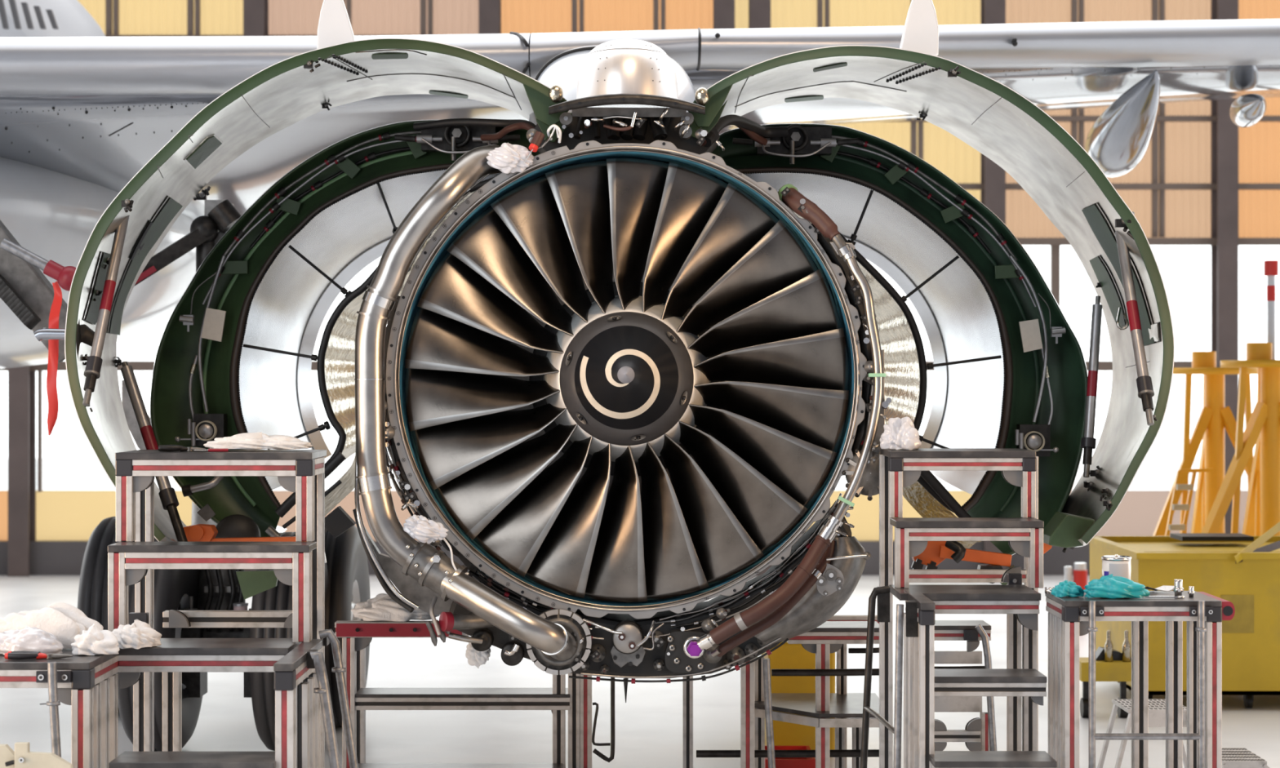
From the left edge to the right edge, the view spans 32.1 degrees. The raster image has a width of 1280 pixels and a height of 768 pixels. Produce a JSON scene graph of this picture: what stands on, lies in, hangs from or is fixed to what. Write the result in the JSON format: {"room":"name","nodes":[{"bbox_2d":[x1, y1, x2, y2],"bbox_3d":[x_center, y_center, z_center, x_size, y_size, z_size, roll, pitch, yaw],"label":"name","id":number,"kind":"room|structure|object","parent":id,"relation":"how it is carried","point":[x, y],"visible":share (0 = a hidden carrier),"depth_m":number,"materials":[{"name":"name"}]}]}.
{"room":"aircraft hangar","nodes":[
{"label":"aircraft hangar","id":0,"kind":"room"},
{"bbox_2d":[0,0,1279,576],"bbox_3d":[-0.209,-2.350,27.910,27.080,9.500,0.420,0,0,0],"label":"wall","id":1,"kind":"structure","parent":0,"point":[1202,178],"depth_m":28.07,"materials":[{"name":"brown"}]},
{"bbox_2d":[0,457,1279,767],"bbox_3d":[0.000,2.400,29.500,120.000,0.001,85.000,0,0,0],"label":"floor","id":2,"kind":"structure","parent":0,"point":[648,726],"depth_m":16.29,"materials":[{"name":"concrete"}]},
{"bbox_2d":[0,742,72,767],"bbox_3d":[-2.767,2.004,10.018,0.440,0.792,0.165,0,0,0],"label":"steel frame","id":3,"kind":"object","parent":2,"relation":"on","point":[22,757],"visible":1,"depth_m":9.95,"materials":[{"name":"white"}]},
{"bbox_2d":[0,0,105,36],"bbox_3d":[-6.993,-4.103,24.566,2.423,2.763,3.681,0,0,-13],"label":"fuselage","id":4,"kind":"object","parent":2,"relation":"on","point":[18,18],"visible":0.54,"depth_m":23.41,"materials":[{"name":"white paint"}]},
{"bbox_2d":[0,648,118,767],"bbox_3d":[-3.005,1.845,10.639,0.868,1.110,0.742,0,0,0],"label":"stand","id":5,"kind":"object","parent":2,"relation":"on","point":[89,684],"visible":1,"depth_m":10.40,"materials":[{"name":"silver metal"}]},
{"bbox_2d":[0,626,63,654],"bbox_3d":[-2.972,1.233,10.706,0.414,0.136,0.224,0,0,0],"label":"rag","id":6,"kind":"object","parent":5,"relation":"on","point":[28,638],"visible":0.76,"depth_m":10.63,"materials":[{"name":"white fabric"}]},
{"bbox_2d":[4,650,72,659],"bbox_3d":[-2.846,1.284,10.524,0.311,0.035,0.114,0,0,0],"label":"pliers","id":7,"kind":"object","parent":5,"relation":"on","point":[18,655],"visible":1,"depth_m":10.50,"materials":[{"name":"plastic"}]},
{"bbox_2d":[0,602,103,648],"bbox_3d":[-2.926,1.188,10.927,0.616,0.226,0.123,0,0,0],"label":"sheet","id":8,"kind":"object","parent":5,"relation":"on","point":[65,621],"visible":0.48,"depth_m":10.89,"materials":[{"name":"white fabric"}]},
{"bbox_2d":[71,624,119,655],"bbox_3d":[-2.625,1.228,10.732,0.238,0.146,0.204,0,0,0],"label":"rag","id":9,"kind":"object","parent":5,"relation":"on","point":[92,642],"visible":1,"depth_m":10.67,"materials":[{"name":"white fabric"}]},
{"bbox_2d":[107,449,326,767],"bbox_3d":[-2.157,1.377,11.143,1.094,2.046,1.685,0,0,0],"label":"stand","id":10,"kind":"object","parent":2,"relation":"on","point":[300,732],"visible":0.94,"depth_m":11.22,"materials":[{"name":"silver metal"}]},
{"bbox_2d":[111,619,161,648],"bbox_3d":[-2.508,1.235,10.998,0.261,0.133,0.226,0,0,0],"label":"rag","id":11,"kind":"object","parent":10,"relation":"on","point":[138,635],"visible":0.94,"depth_m":10.95,"materials":[{"name":"white fabric"}]},
{"bbox_2d":[158,444,205,451],"bbox_3d":[-2.399,0.336,11.633,0.243,0.035,0.113,0,0,0],"label":"pliers","id":12,"kind":"object","parent":10,"relation":"on","point":[162,447],"visible":0.95,"depth_m":11.60,"materials":[{"name":"metal"}]},
{"bbox_2d":[194,448,228,452],"bbox_3d":[-2.220,0.343,11.503,0.174,0.017,0.018,0,0,-11],"label":"screwdriver","id":13,"kind":"object","parent":10,"relation":"on","point":[208,450],"visible":1,"depth_m":11.50,"materials":[{"name":"red plastic"}]},
{"bbox_2d":[232,602,248,610],"bbox_3d":[-2.606,1.498,14.500,0.100,0.135,0.100,0,0,0],"label":"canister","id":14,"kind":"object","parent":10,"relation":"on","point":[237,606],"depth_m":14.46,"materials":[{"name":"black metal"}]},
{"bbox_2d":[203,431,312,449],"bbox_3d":[-2.006,0.299,11.693,0.567,0.091,0.206,0,0,0],"label":"sheet","id":15,"kind":"object","parent":10,"relation":"on","point":[246,441],"visible":0.98,"depth_m":11.63,"materials":[{"name":"white fabric"}]},
{"bbox_2d":[306,629,358,767],"bbox_3d":[-1.487,1.879,11.057,0.292,1.264,0.786,0,0,0],"label":"ladder","id":16,"kind":"object","parent":10,"relation":"attached to","point":[315,660],"visible":1,"depth_m":10.75,"materials":[{"name":"metal"}]},
{"bbox_2d":[334,620,614,767],"bbox_3d":[-0.977,1.913,13.460,1.774,0.974,0.987,0,0,6],"label":"stand","id":17,"kind":"object","parent":2,"relation":"on","point":[356,635],"visible":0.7,"depth_m":13.31,"materials":[{"name":"metal"}]},
{"bbox_2d":[351,593,439,622],"bbox_3d":[-1.487,1.341,13.451,0.547,0.166,0.322,0,0,0],"label":"rag","id":18,"kind":"object","parent":17,"relation":"on","point":[381,607],"visible":0.72,"depth_m":13.33,"materials":[{"name":"white fabric"}]},
{"bbox_2d":[0,0,1279,751],"bbox_3d":[-0.878,-0.336,17.031,16.528,5.473,10.872,0,0,13],"label":"airliner","id":19,"kind":"object","parent":2,"relation":"on","point":[629,353],"visible":0.94,"depth_m":12.80,"materials":[{"name":"metal"}]},
{"bbox_2d":[46,280,62,435],"bbox_3d":[-3.660,-0.162,13.885,0.095,0.968,0.095,0,0,0],"label":"streamer","id":20,"kind":"object","parent":19,"relation":"hanging from","point":[53,344],"visible":0.92,"depth_m":13.87,"materials":[{"name":"red fabric"}]},
{"bbox_2d":[324,191,475,460],"bbox_3d":[-1.246,-0.243,13.755,1.733,1.951,1.090,0,0,0],"label":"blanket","id":21,"kind":"object","parent":19,"relation":"on","point":[345,211],"depth_m":13.59,"materials":[{"name":"metal"}]},
{"bbox_2d":[788,207,919,424],"bbox_3d":[1.027,-0.223,13.755,1.677,1.924,1.090,0,0,0],"label":"blanket","id":22,"kind":"object","parent":19,"relation":"on","point":[898,330],"depth_m":13.61,"materials":[{"name":"metal"}]},
{"bbox_2d":[1148,322,1160,342],"bbox_3d":[2.861,-0.284,12.355,0.032,0.111,0.439,0,0,5],"label":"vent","id":23,"kind":"object","parent":19,"relation":"attached to","point":[1154,328],"depth_m":12.30,"materials":[{"name":"metal"}]},
{"bbox_2d":[682,615,879,767],"bbox_3d":[0.887,1.981,13.325,1.265,1.134,1.291,0,0,0],"label":"stand","id":24,"kind":"object","parent":2,"relation":"on","point":[840,710],"visible":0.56,"depth_m":12.90,"materials":[{"name":"metal"}]},
{"bbox_2d":[764,745,815,767],"bbox_3d":[0.914,2.341,13.760,0.305,0.119,0.520,0,0,0],"label":"crate","id":25,"kind":"object","parent":2,"relation":"on","point":[780,762],"visible":0.52,"depth_m":13.50,"materials":[{"name":"red plastic"}]},
{"bbox_2d":[761,640,835,750],"bbox_3d":[1.041,2.031,14.700,0.435,0.737,0.800,0,0,0],"label":"box","id":26,"kind":"object","parent":2,"relation":"on","point":[787,656],"visible":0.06,"depth_m":14.30,"materials":[{"name":"paint"}]},
{"bbox_2d":[934,620,996,751],"bbox_3d":[1.847,1.978,12.790,0.443,1.235,0.420,0,0,0],"label":"stand","id":27,"kind":"object","parent":2,"relation":"on","point":[979,734],"visible":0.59,"depth_m":12.71,"materials":[{"name":"silver metal"}]},
{"bbox_2d":[879,448,1057,767],"bbox_3d":[1.704,1.373,11.130,0.847,2.054,1.660,0,0,0],"label":"stand","id":28,"kind":"object","parent":2,"relation":"on","point":[899,468],"visible":0.95,"depth_m":11.25,"materials":[{"name":"silver metal"}]},
{"bbox_2d":[859,585,918,767],"bbox_3d":[1.210,1.684,10.915,0.178,1.336,0.668,0,0,-7],"label":"ladder","id":29,"kind":"object","parent":28,"relation":"attached to","point":[882,593],"visible":1,"depth_m":10.85,"materials":[{"name":"metal"}]},
{"bbox_2d":[879,416,921,449],"bbox_3d":[1.366,0.258,11.664,0.214,0.174,0.180,0,0,0],"label":"rag","id":30,"kind":"object","parent":28,"relation":"on","point":[899,433],"visible":1,"depth_m":11.63,"materials":[{"name":"white fabric"}]},
{"bbox_2d":[1079,630,1131,717],"bbox_3d":[3.359,2.082,16.050,0.400,0.634,0.300,0,0,0],"label":"trolley","id":31,"kind":"object","parent":2,"relation":"on","point":[1111,664],"visible":0.88,"depth_m":15.93,"materials":[{"name":"metal"}]},
{"bbox_2d":[1044,591,1235,767],"bbox_3d":[2.433,1.717,10.838,0.820,1.366,0.564,0,0,0],"label":"work table","id":32,"kind":"object","parent":2,"relation":"on","point":[1068,616],"visible":0.85,"depth_m":10.70,"materials":[{"name":"silver metal"}]},
{"bbox_2d":[1044,586,1054,594],"bbox_3d":[2.074,1.019,10.939,0.171,0.028,0.058,0,0,34],"label":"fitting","id":33,"kind":"object","parent":32,"relation":"on","point":[1047,589],"visible":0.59,"depth_m":10.95,"materials":[{"name":"silver metal"}]},
{"bbox_2d":[1050,580,1084,597],"bbox_3d":[2.083,0.992,10.801,0.141,0.080,0.147,0,0,31],"label":"glove","id":34,"kind":"object","parent":32,"relation":"on","point":[1064,588],"visible":1,"depth_m":10.76,"materials":[{"name":"teal fabric"}]},
{"bbox_2d":[1064,562,1087,590],"bbox_3d":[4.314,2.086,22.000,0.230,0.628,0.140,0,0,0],"label":"bottle","id":35,"kind":"object","parent":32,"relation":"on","point":[1080,571],"visible":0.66,"depth_m":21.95,"materials":[{"name":"red plastic"}]},
{"bbox_2d":[1101,554,1131,579],"bbox_3d":[2.358,0.939,11.000,0.146,0.189,0.146,0,0,0],"label":"can","id":36,"kind":"object","parent":32,"relation":"on","point":[1117,565],"visible":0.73,"depth_m":10.94,"materials":[{"name":"white paint"}]},
{"bbox_2d":[1083,573,1150,599],"bbox_3d":[2.305,0.975,10.754,0.317,0.113,0.163,0,0,0],"label":"rag","id":37,"kind":"object","parent":32,"relation":"on","point":[1109,586],"visible":1,"depth_m":10.70,"materials":[{"name":"teal fabric"}]},
{"bbox_2d":[1086,600,1206,767],"bbox_3d":[2.401,1.682,10.530,0.569,1.308,0.052,0,0,0],"label":"frame","id":38,"kind":"object","parent":32,"relation":"attached to","point":[1200,735],"visible":1,"depth_m":10.52,"materials":[{"name":"silver metal"}]},
{"bbox_2d":[1145,585,1174,591],"bbox_3d":[2.567,1.017,11.065,0.200,0.026,0.090,0,0,0],"label":"paper sheet","id":39,"kind":"object","parent":32,"relation":"on","point":[1165,588],"visible":0.65,"depth_m":11.05,"materials":[{"name":"white paper"}]},
{"bbox_2d":[1144,595,1184,598],"bbox_3d":[2.530,1.027,10.710,0.188,0.010,0.036,0,0,0],"label":"spanner","id":40,"kind":"object","parent":32,"relation":"on","point":[1165,597],"visible":1,"depth_m":10.71,"materials":[{"name":"silver metal"}]},
{"bbox_2d":[1173,579,1183,595],"bbox_3d":[2.611,0.992,10.780,0.048,0.085,0.054,0,0,0],"label":"fitting","id":41,"kind":"object","parent":32,"relation":"on","point":[1178,588],"visible":1,"depth_m":10.76,"materials":[{"name":"silver metal"}]},
{"bbox_2d":[1187,586,1195,597],"bbox_3d":[2.675,1.008,10.780,0.030,0.052,0.034,0,0,0],"label":"fitting","id":42,"kind":"object","parent":32,"relation":"on","point":[1191,592],"visible":1,"depth_m":10.77,"materials":[{"name":"silver metal"}]},
{"bbox_2d":[1097,698,1186,767],"bbox_3d":[3.040,2.153,13.217,0.587,0.500,0.465,0,0,0],"label":"step stool","id":43,"kind":"object","parent":2,"relation":"on","point":[1157,707],"visible":0.44,"depth_m":13.07,"materials":[{"name":"metal"}]},
{"bbox_2d":[1088,521,1279,708],"bbox_3d":[4.730,1.710,17.149,2.189,1.381,1.903,0,0,0],"label":"container","id":44,"kind":"object","parent":2,"relation":"on","point":[1246,575],"visible":0.6,"depth_m":16.30,"materials":[{"name":"metal"}]},
{"bbox_2d":[1170,533,1253,541],"bbox_3d":[4.553,1.219,17.700,0.563,0.034,0.400,0,0,0],"label":"mat","id":45,"kind":"object","parent":44,"relation":"on","point":[1180,536],"visible":1,"depth_m":17.50,"materials":[{"name":"rubber"}]},
{"bbox_2d":[1164,468,1213,536],"bbox_3d":[4.797,1.531,19.684,0.308,1.554,0.805,0,0,44],"label":"step ladder","id":46,"kind":"object","parent":2,"relation":"on","point":[1170,526],"visible":0.44,"depth_m":19.78,"materials":[{"name":"yellow metal"}]},
{"bbox_2d":[1152,351,1257,536],"bbox_3d":[5.255,1.050,20.735,2.074,2.700,1.911,0,0,0],"label":"jack","id":47,"kind":"object","parent":2,"relation":"on","point":[1214,417],"visible":0.41,"depth_m":20.41,"materials":[{"name":"orange paint"}]},
{"bbox_2d":[1200,260,1279,536],"bbox_3d":[5.341,0.673,19.267,2.332,3.454,2.147,0,0,0],"label":"jack","id":48,"kind":"object","parent":2,"relation":"on","point":[1262,430],"visible":0.6,"depth_m":18.91,"materials":[{"name":"orange paint"}]},
{"bbox_2d":[1222,747,1269,767],"bbox_3d":[3.648,2.340,13.643,0.478,0.135,0.515,0,0,0],"label":"step stool","id":49,"kind":"object","parent":2,"relation":"on","point":[1232,757],"visible":0.71,"depth_m":13.45,"materials":[{"name":"metal"}]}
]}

